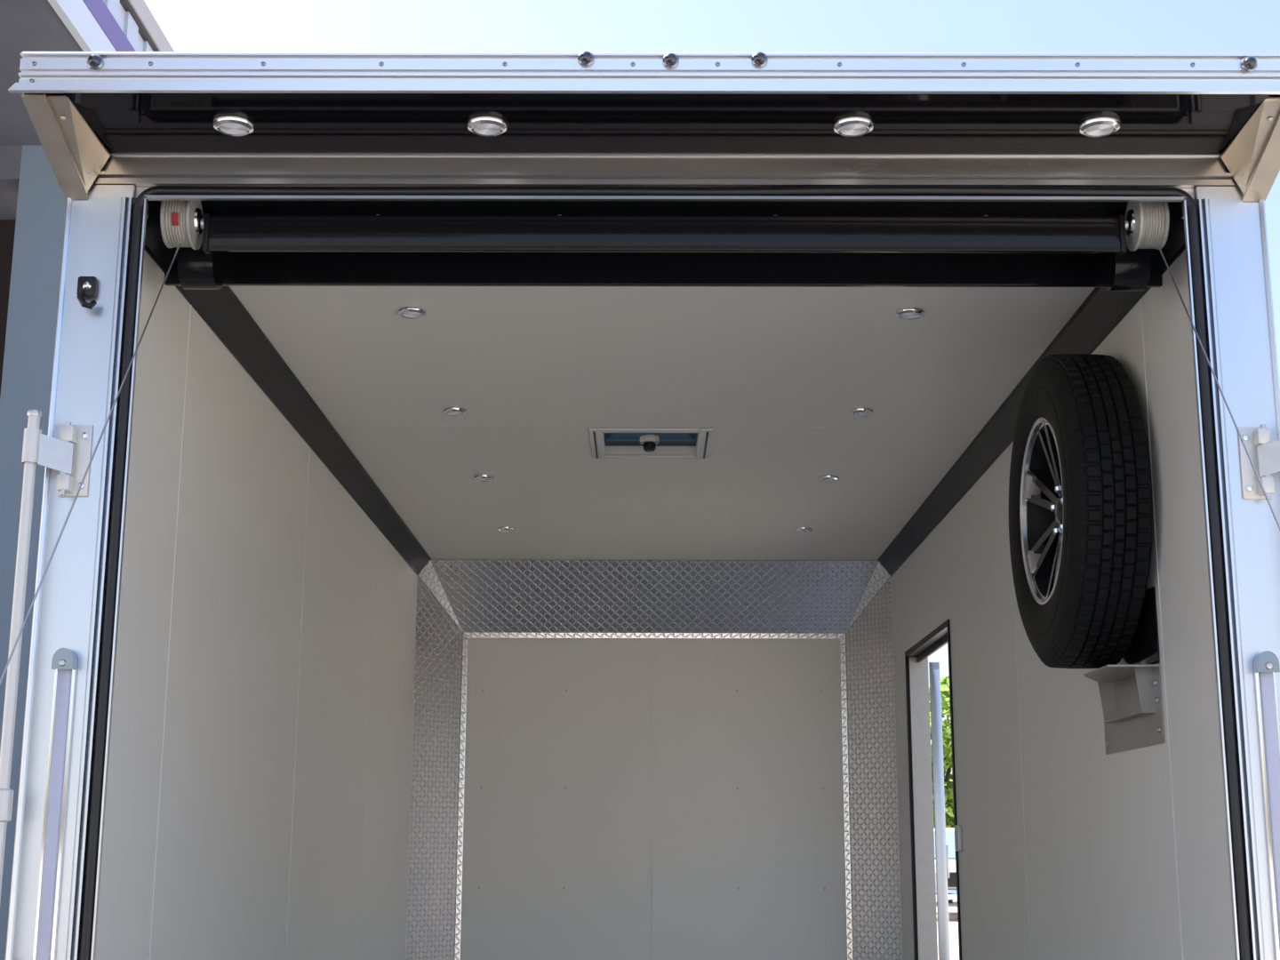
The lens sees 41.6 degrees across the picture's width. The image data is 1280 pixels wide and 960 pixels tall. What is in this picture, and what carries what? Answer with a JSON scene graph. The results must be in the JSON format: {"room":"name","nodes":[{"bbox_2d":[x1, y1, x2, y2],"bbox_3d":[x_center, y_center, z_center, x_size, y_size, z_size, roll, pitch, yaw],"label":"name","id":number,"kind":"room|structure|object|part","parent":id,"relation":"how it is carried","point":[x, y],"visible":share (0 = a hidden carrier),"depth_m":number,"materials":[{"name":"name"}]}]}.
{"room":"cargo space","nodes":[
{"label":"cargo space","id":0,"kind":"room"},
{"bbox_2d":[95,249,417,959],"bbox_3d":[-0.999,0.987,5.116,0.071,2.257,4.490,0,-12,0],"label":"wall","id":1,"kind":"structure","parent":0,"point":[258,798],"depth_m":4.12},
{"bbox_2d":[4,184,149,959],"bbox_3d":[-0.983,0.595,2.890,0.152,2.308,0.107,0,-12,0],"label":"post","id":2,"kind":"object","parent":1,"relation":"attached to","point":[68,607],"visible":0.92,"depth_m":2.94,"materials":[{"name":"metal"}]},
{"bbox_2d":[0,409,92,901],"bbox_3d":[-1.029,0.688,2.795,0.118,1.646,0.041,7,-14,-29],"label":"bar","id":3,"kind":"object","parent":2,"relation":"attached to","point":[70,455],"visible":0.98,"depth_m":2.90,"materials":[{"name":"grey metal"}]},
{"bbox_3d":[-1.022,-0.045,2.945,0.060,0.067,0.005,7,-14,-28],"label":"arm","id":4,"kind":"part","parent":3,"relation":"part of","materials":[{"name":"metal"}]},
{"bbox_3d":[-0.999,-0.034,2.977,0.052,0.130,0.005,0,-12,0],"label":"plate","id":5,"kind":"part","parent":3,"relation":"part of","materials":[{"name":"grey metal"}]},
{"bbox_2d":[32,647,77,959],"bbox_3d":[-0.990,0.819,2.777,0.037,1.084,0.028,0,-12,0],"label":"light bar","id":6,"kind":"object","parent":2,"relation":"attached to","point":[64,662],"visible":1,"depth_m":2.84,"materials":[{"name":"silver metal"}]},
{"bbox_2d":[76,276,97,309],"bbox_3d":[-0.996,-0.337,3.027,0.040,0.067,0.036,0,-12,0],"label":"hook","id":7,"kind":"object","parent":2,"relation":"attached to","point":[86,285],"visible":1,"depth_m":3.03,"materials":[{"name":"black metal"}]},
{"bbox_3d":[-0.993,-0.325,3.018,0.036,0.040,0.024,0,-12,0],"label":"hook arm","id":8,"kind":"part","parent":7,"relation":"part of","materials":[{"name":"black plastic"}]},
{"bbox_2d":[79,184,1251,959],"bbox_3d":[0.042,0.529,2.856,1.946,2.191,0.020,0,-12,0],"label":"seal","id":9,"kind":"object","parent":2,"relation":"attached to","point":[879,190],"visible":1,"depth_m":3.01,"materials":[{"name":"black rubber"}]},
{"bbox_2d":[144,200,431,575],"bbox_3d":[-0.932,-0.068,5.199,0.059,0.070,4.140,0,-12,0],"label":"trim","id":10,"kind":"structure","parent":1,"relation":"attached to","point":[222,311],"depth_m":4.44,"materials":[{"name":"black metal"}]},
{"bbox_2d":[405,575,463,959],"bbox_3d":[-0.867,1.474,7.081,0.003,2.148,0.267,-11,-17,42],"label":"plate","id":11,"kind":"object","parent":1,"relation":"attached to","point":[436,750],"visible":1,"depth_m":7.12,"materials":[{"name":"silver metal"}]},
{"bbox_2d":[8,51,1279,201],"bbox_3d":[0.045,-0.618,3.012,2.224,0.178,0.360,0,-12,0],"label":"rear wing","id":12,"kind":"object","parent":1,"relation":"attached to","point":[137,101],"visible":0.99,"depth_m":2.89},
{"bbox_2d":[87,54,103,70],"bbox_3d":[-0.927,-0.712,2.856,0.028,0.028,0.016,0,-12,0],"label":"marker lamp","id":13,"kind":"object","parent":12,"relation":"attached to","point":[94,61],"visible":1,"depth_m":2.85,"materials":[{"name":"silver metal"}]},
{"bbox_2d":[212,114,255,135],"bbox_3d":[-0.718,-0.624,2.970,0.073,0.013,0.073,0,-12,0],"label":"puck light","id":14,"kind":"object","parent":12,"relation":"attached to","point":[228,124],"visible":1,"depth_m":2.96,"materials":[{"name":"silver metal"}]},
{"bbox_2d":[466,114,507,136],"bbox_3d":[-0.270,-0.623,2.968,0.073,0.013,0.073,0,-12,0],"label":"puck light","id":15,"kind":"object","parent":12,"relation":"attached to","point":[488,125],"visible":1,"depth_m":2.95,"materials":[{"name":"silver metal"}]},
{"bbox_2d":[577,50,593,66],"bbox_3d":[-0.092,-0.717,2.854,0.028,0.028,0.016,0,-12,0],"label":"marker lamp","id":16,"kind":"object","parent":12,"relation":"attached to","point":[586,59],"visible":1,"depth_m":2.85,"materials":[{"name":"silver metal"}]},
{"bbox_3d":[0.045,-0.631,2.974,2.044,0.006,0.246,0,-12,0],"label":"underside panel","id":17,"kind":"part","parent":12,"relation":"part of","materials":[{"name":"black metal"}]},
{"bbox_2d":[662,52,679,68],"bbox_3d":[0.052,-0.714,2.853,0.028,0.028,0.016,0,-12,0],"label":"marker lamp","id":18,"kind":"object","parent":12,"relation":"attached to","point":[670,60],"visible":1,"depth_m":2.85,"materials":[{"name":"silver metal"}]},
{"bbox_2d":[751,51,767,67],"bbox_3d":[0.203,-0.716,2.853,0.028,0.028,0.016,0,-12,0],"label":"marker lamp","id":19,"kind":"object","parent":12,"relation":"attached to","point":[759,59],"visible":1,"depth_m":2.85,"materials":[{"name":"silver metal"}]},
{"bbox_2d":[832,115,874,136],"bbox_3d":[0.377,-0.622,2.966,0.073,0.013,0.073,0,-12,0],"label":"puck light","id":20,"kind":"object","parent":12,"relation":"attached to","point":[849,125],"visible":1,"depth_m":2.95,"materials":[{"name":"silver metal"}]},
{"bbox_2d":[1078,115,1120,136],"bbox_3d":[0.809,-0.621,2.964,0.073,0.013,0.073,0,-12,0],"label":"puck light","id":21,"kind":"object","parent":12,"relation":"attached to","point":[1099,125],"visible":1,"depth_m":2.95,"materials":[{"name":"silver metal"}]},
{"bbox_2d":[1240,56,1257,71],"bbox_3d":[1.033,-0.707,2.847,0.028,0.028,0.016,0,-12,0],"label":"marker lamp","id":22,"kind":"object","parent":12,"relation":"attached to","point":[1249,64],"visible":1,"depth_m":2.84,"materials":[{"name":"silver metal"}]},
{"bbox_2d":[92,138,1239,201],"bbox_3d":[0.045,-0.588,3.125,2.196,0.168,0.070,0,-12,0],"label":"door header","id":23,"kind":"structure","parent":1,"relation":"attached to","point":[144,171],"depth_m":3.09,"materials":[{"name":"metal"}]},
{"bbox_2d":[460,637,847,959],"bbox_3d":[0.059,1.450,7.215,2.170,2.257,0.063,0,-12,0],"label":"wall","id":24,"kind":"structure","parent":0,"point":[625,798],"depth_m":7.20,"materials":[{"name":"grey"}]},
{"bbox_2d":[455,632,468,959],"bbox_3d":[-0.765,1.605,7.150,0.022,1.921,0.003,2,-12,-7],"label":"trim","id":25,"kind":"structure","parent":24,"relation":"attached to","point":[465,637],"depth_m":7.20,"materials":[{"name":"white metal"}]},
{"bbox_2d":[464,632,844,638],"bbox_3d":[0.061,0.679,7.347,1.668,0.022,0.006,0,-12,0],"label":"trim","id":26,"kind":"structure","parent":24,"relation":"attached to","point":[468,635],"depth_m":7.35,"materials":[{"name":"white metal"}]},
{"bbox_2d":[418,560,890,633],"bbox_3d":[0.061,0.507,7.287,2.030,0.292,0.198,0,-12,0],"label":"plate","id":27,"kind":"object","parent":24,"relation":"attached to","point":[764,596],"visible":1,"depth_m":7.28,"materials":[{"name":"silver metal"}]},
{"bbox_2d":[840,633,852,959],"bbox_3d":[0.881,1.609,7.143,0.022,1.921,0.003,-2,-12,8],"label":"trim","id":28,"kind":"structure","parent":24,"relation":"attached to","point":[843,638],"depth_m":7.20,"materials":[{"name":"white metal"}]},
{"bbox_2d":[229,286,1095,560],"bbox_3d":[0.054,-0.091,5.348,2.170,0.046,4.490,0,-12,0],"label":"ceiling","id":29,"kind":"structure","parent":0,"point":[776,374],"depth_m":4.65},
{"bbox_2d":[396,305,427,319],"bbox_3d":[-0.526,-0.386,3.880,0.070,0.012,0.070,0,-12,0],"label":"recessed light","id":30,"kind":"object","parent":29,"relation":"in","point":[412,312],"visible":1,"depth_m":3.86,"materials":[{"name":"silver metal"}]},
{"bbox_2d":[442,406,467,415],"bbox_3d":[-0.522,-0.193,4.757,0.070,0.012,0.070,0,-12,0],"label":"recessed light","id":31,"kind":"object","parent":29,"relation":"in","point":[452,411],"visible":1,"depth_m":4.74,"materials":[{"name":"silver metal"}]},
{"bbox_2d":[473,473,495,481],"bbox_3d":[-0.519,-0.006,5.610,0.070,0.012,0.070,0,-12,0],"label":"recessed light","id":32,"kind":"object","parent":29,"relation":"in","point":[483,477],"visible":1,"depth_m":5.59,"materials":[{"name":"silver metal"}]},
{"bbox_2d":[497,526,515,532],"bbox_3d":[-0.516,0.191,6.509,0.070,0.012,0.070,0,-12,0],"label":"recessed light","id":33,"kind":"object","parent":29,"relation":"in","point":[506,529],"visible":1,"depth_m":6.49,"materials":[{"name":"silver metal"}]},
{"bbox_2d":[588,428,712,459],"bbox_3d":[0.033,-0.134,5.148,0.366,0.095,0.380,0,-12,0],"label":"ceiling vent","id":34,"kind":"object","parent":29,"relation":"in","point":[634,444],"visible":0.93,"depth_m":5.29,"materials":[{"name":"white plastic"}]},
{"bbox_3d":[0.029,-0.101,5.141,0.038,0.028,0.038,0,-12,0],"label":"crank knob","id":35,"kind":"part","parent":34,"relation":"part of","materials":[{"name":"black plastic"}]},
{"bbox_3d":[0.029,-0.110,5.209,0.060,0.022,0.190,0,-12,0],"label":"crank arm","id":36,"kind":"part","parent":34,"relation":"part of","materials":[{"name":"white plastic"}]},
{"bbox_2d":[164,200,1162,290],"bbox_3d":[0.045,-0.443,3.287,2.028,0.148,0.302,0,-12,0],"label":"tube","id":37,"kind":"object","parent":29,"relation":"attached to","point":[748,244],"visible":0.88,"depth_m":3.24,"materials":[{"name":"black metal"}]},
{"bbox_2d":[160,200,203,249],"bbox_3d":[-0.861,-0.488,3.179,0.063,0.106,0.106,0,-12,0],"label":"drum","id":38,"kind":"object","parent":37,"relation":"attached to","point":[180,220],"visible":0.86,"depth_m":3.14,"materials":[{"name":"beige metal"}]},
{"bbox_2d":[0,243,180,684],"bbox_3d":[-0.983,0.601,2.226,0.003,2.440,1.392,-2,-13,9],"label":"cable","id":39,"kind":"object","parent":38,"relation":"hanging from","point":[179,245],"visible":1,"depth_m":2.77,"materials":[{"name":"metal"}]},
{"bbox_3d":[0.046,-0.440,3.434,2.028,0.092,0.014,0,-12,0],"label":"plate","id":40,"kind":"part","parent":37,"relation":"part of","materials":[{"name":"black metal"}]},
{"bbox_3d":[0.046,-0.516,3.294,2.028,0.002,0.285,0,-12,0],"label":"ceiling plate","id":41,"kind":"part","parent":37,"relation":"part of","materials":[{"name":"black metal"}]},
{"bbox_3d":[0.045,-0.503,3.240,1.700,0.051,0.004,0,-12,0],"label":"plate","id":42,"kind":"part","parent":37,"relation":"part of","materials":[{"name":"black metal"}]},
{"bbox_2d":[1125,201,1169,251],"bbox_3d":[0.952,-0.484,3.171,0.063,0.106,0.106,0,-12,0],"label":"drum","id":43,"kind":"object","parent":37,"relation":"attached to","point":[1148,226],"visible":0.84,"depth_m":3.13,"materials":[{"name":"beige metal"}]},
{"bbox_2d":[1157,244,1279,529],"bbox_3d":[1.076,0.605,2.217,0.003,2.440,1.392,2,-13,-9],"label":"cable","id":44,"kind":"object","parent":43,"relation":"hanging from","point":[1160,250],"visible":1,"depth_m":2.89,"materials":[{"name":"metal"}]},
{"bbox_2d":[794,527,812,532],"bbox_3d":[0.632,0.193,6.504,0.070,0.012,0.070,0,-12,0],"label":"recessed light","id":45,"kind":"object","parent":29,"relation":"in","point":[797,529],"visible":1,"depth_m":6.48,"materials":[{"name":"silver metal"}]},
{"bbox_2d":[818,474,839,482],"bbox_3d":[0.629,-0.004,5.604,0.070,0.012,0.070,0,-12,0],"label":"recessed light","id":46,"kind":"object","parent":29,"relation":"in","point":[828,478],"visible":1,"depth_m":5.58,"materials":[{"name":"silver metal"}]},
{"bbox_2d":[848,407,873,416],"bbox_3d":[0.625,-0.191,4.752,0.070,0.012,0.070,0,-12,0],"label":"recessed light","id":47,"kind":"object","parent":29,"relation":"in","point":[859,412],"visible":1,"depth_m":4.74,"materials":[{"name":"silver metal"}]},
{"bbox_2d":[895,306,925,319],"bbox_3d":[0.622,-0.383,3.875,0.070,0.012,0.070,0,-12,0],"label":"recessed light","id":48,"kind":"object","parent":29,"relation":"in","point":[908,313],"visible":1,"depth_m":3.86,"materials":[{"name":"silver metal"}]},
{"bbox_2d":[954,824,962,851],"bbox_3d":[1.060,1.193,5.603,0.014,0.085,0.065,0,-12,0],"label":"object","id":49,"kind":"structure","parent":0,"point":[958,846],"depth_m":5.58,"materials":[{"name":"grey metal"}]},
{"bbox_2d":[891,249,1235,959],"bbox_3d":[1.100,0.992,5.107,0.071,2.257,4.490,0,-12,0],"label":"wall","id":50,"kind":"structure","parent":0,"point":[1073,850],"depth_m":4.01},
{"bbox_2d":[845,576,902,959],"bbox_3d":[0.984,1.478,7.073,0.003,2.148,0.267,11,-17,-41],"label":"plate","id":51,"kind":"object","parent":50,"relation":"attached to","point":[869,662],"visible":1,"depth_m":7.11,"materials":[{"name":"silver metal"}]},
{"bbox_2d":[904,619,961,959],"bbox_3d":[1.106,1.456,6.106,0.086,1.778,0.992,0,-12,0],"label":"door frame","id":52,"kind":"structure","parent":50,"relation":"attached to","point":[922,781],"depth_m":6.59,"materials":[{"name":"metal"}]},
{"bbox_2d":[928,661,950,959],"bbox_3d":[1.262,1.665,7.003,0.050,1.723,0.888,-2,-13,10],"label":"door","id":53,"kind":"structure","parent":50,"relation":"in","point":[941,849],"depth_m":6.64,"materials":[{"name":"metal"}]},
{"bbox_2d":[877,201,1185,576],"bbox_3d":[1.039,-0.064,5.190,0.059,0.070,4.140,0,-12,0],"label":"trim","id":54,"kind":"structure","parent":50,"relation":"attached to","point":[1102,310],"depth_m":4.69,"materials":[{"name":"black metal"}]},
{"bbox_2d":[1083,586,1165,754],"bbox_3d":[1.008,0.309,3.665,0.104,0.548,0.440,0,-12,0],"label":"bracket","id":55,"kind":"object","parent":50,"relation":"attached to","point":[1131,689],"visible":0.84,"depth_m":3.55,"materials":[{"name":"metal"}]},
{"bbox_2d":[1008,353,1152,668],"bbox_3d":[0.969,0.069,3.748,0.175,0.698,0.698,0,-12,0],"label":"wheel","id":56,"kind":"object","parent":55,"relation":"attached to","point":[1081,498],"visible":1,"depth_m":3.51,"materials":[{"name":"rubber"}]},
{"bbox_3d":[1.038,0.464,3.600,0.037,0.090,0.289,0,-12,0],"label":"arm","id":57,"kind":"part","parent":55,"relation":"part of","materials":[{"name":"metal"}]},
{"bbox_3d":[1.058,0.499,3.623,0.002,0.160,0.440,0,-12,0],"label":"wall plate","id":58,"kind":"part","parent":55,"relation":"part of","materials":[{"name":"metal"}]},
{"bbox_3d":[1.059,0.339,3.643,0.002,0.156,0.410,0,-12,0],"label":"backing plate","id":59,"kind":"part","parent":55,"relation":"part of","materials":[{"name":"black metal"}]},
{"bbox_2d":[1180,186,1279,959],"bbox_3d":[1.065,0.600,2.881,0.152,2.308,0.107,0,-12,0],"label":"post","id":60,"kind":"object","parent":50,"relation":"attached to","point":[1237,290],"visible":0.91,"depth_m":2.96,"materials":[{"name":"metal"}]},
{"bbox_2d":[1238,424,1279,499],"bbox_3d":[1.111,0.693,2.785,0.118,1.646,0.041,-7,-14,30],"label":"hinge","id":61,"kind":"object","parent":60,"relation":"attached to","point":[1264,453],"visible":0.94,"depth_m":2.95,"materials":[{"name":"grey metal"}]},
{"bbox_3d":[1.108,-0.040,2.936,0.060,0.067,0.005,-7,-14,29],"label":"arm","id":62,"kind":"part","parent":61,"relation":"part of","materials":[{"name":"metal"}]},
{"bbox_2d":[1253,650,1279,959],"bbox_3d":[1.071,0.823,2.768,0.037,1.084,0.028,0,-12,0],"label":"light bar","id":63,"kind":"object","parent":60,"relation":"attached to","point":[1266,664],"visible":1,"depth_m":2.85,"materials":[{"name":"silver metal"}]},
{"label":"outside","id":64,"kind":"structure","parent":0,"visible":0},
{"bbox_2d":[936,899,959,959],"bbox_3d":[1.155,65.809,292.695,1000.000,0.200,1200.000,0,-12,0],"label":"ground","id":65,"kind":"structure","parent":64,"point":[952,907],"depth_m":31.81,"materials":[{"name":"white concrete"}]},
{"bbox_2d":[0,0,174,959],"bbox_3d":[-5.528,1.148,10.008,6.860,5.010,28.000,0,-12,0],"label":"building","id":66,"kind":"structure","parent":65,"relation":"on","point":[33,201],"depth_m":7.13,"materials":[{"name":"silver metal"}]},
{"bbox_3d":[-5.846,0.853,7.514,6.245,4.517,0.200,0,-12,0],"label":"bay door","id":67,"kind":"part","parent":66,"relation":"part of","materials":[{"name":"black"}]},
{"bbox_2d":[928,675,954,903],"bbox_3d":[8.804,8.932,49.282,6.259,6.729,6.083,0,-12,0],"label":"leafy tree","id":68,"kind":"object","parent":65,"relation":"on","point":[945,689],"visible":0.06,"depth_m":48.04,"materials":[{"name":"green plant"}]},
{"bbox_2d":[933,827,957,900],"bbox_3d":[7.497,9.063,38.897,2.300,2.000,5.767,-2,-13,10],"label":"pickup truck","id":69,"kind":"object","parent":65,"relation":"on","point":[949,831],"visible":0.02,"depth_m":37.50,"materials":[{"name":"white paint"}]},
{"bbox_2d":[947,872,956,887],"bbox_3d":[7.007,8.602,36.219,1.100,0.310,0.050,-2,-13,10],"label":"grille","id":70,"kind":"object","parent":69,"relation":"attached to","point":[952,880],"depth_m":36.24,"materials":[{"name":"black plastic"}]}
]}

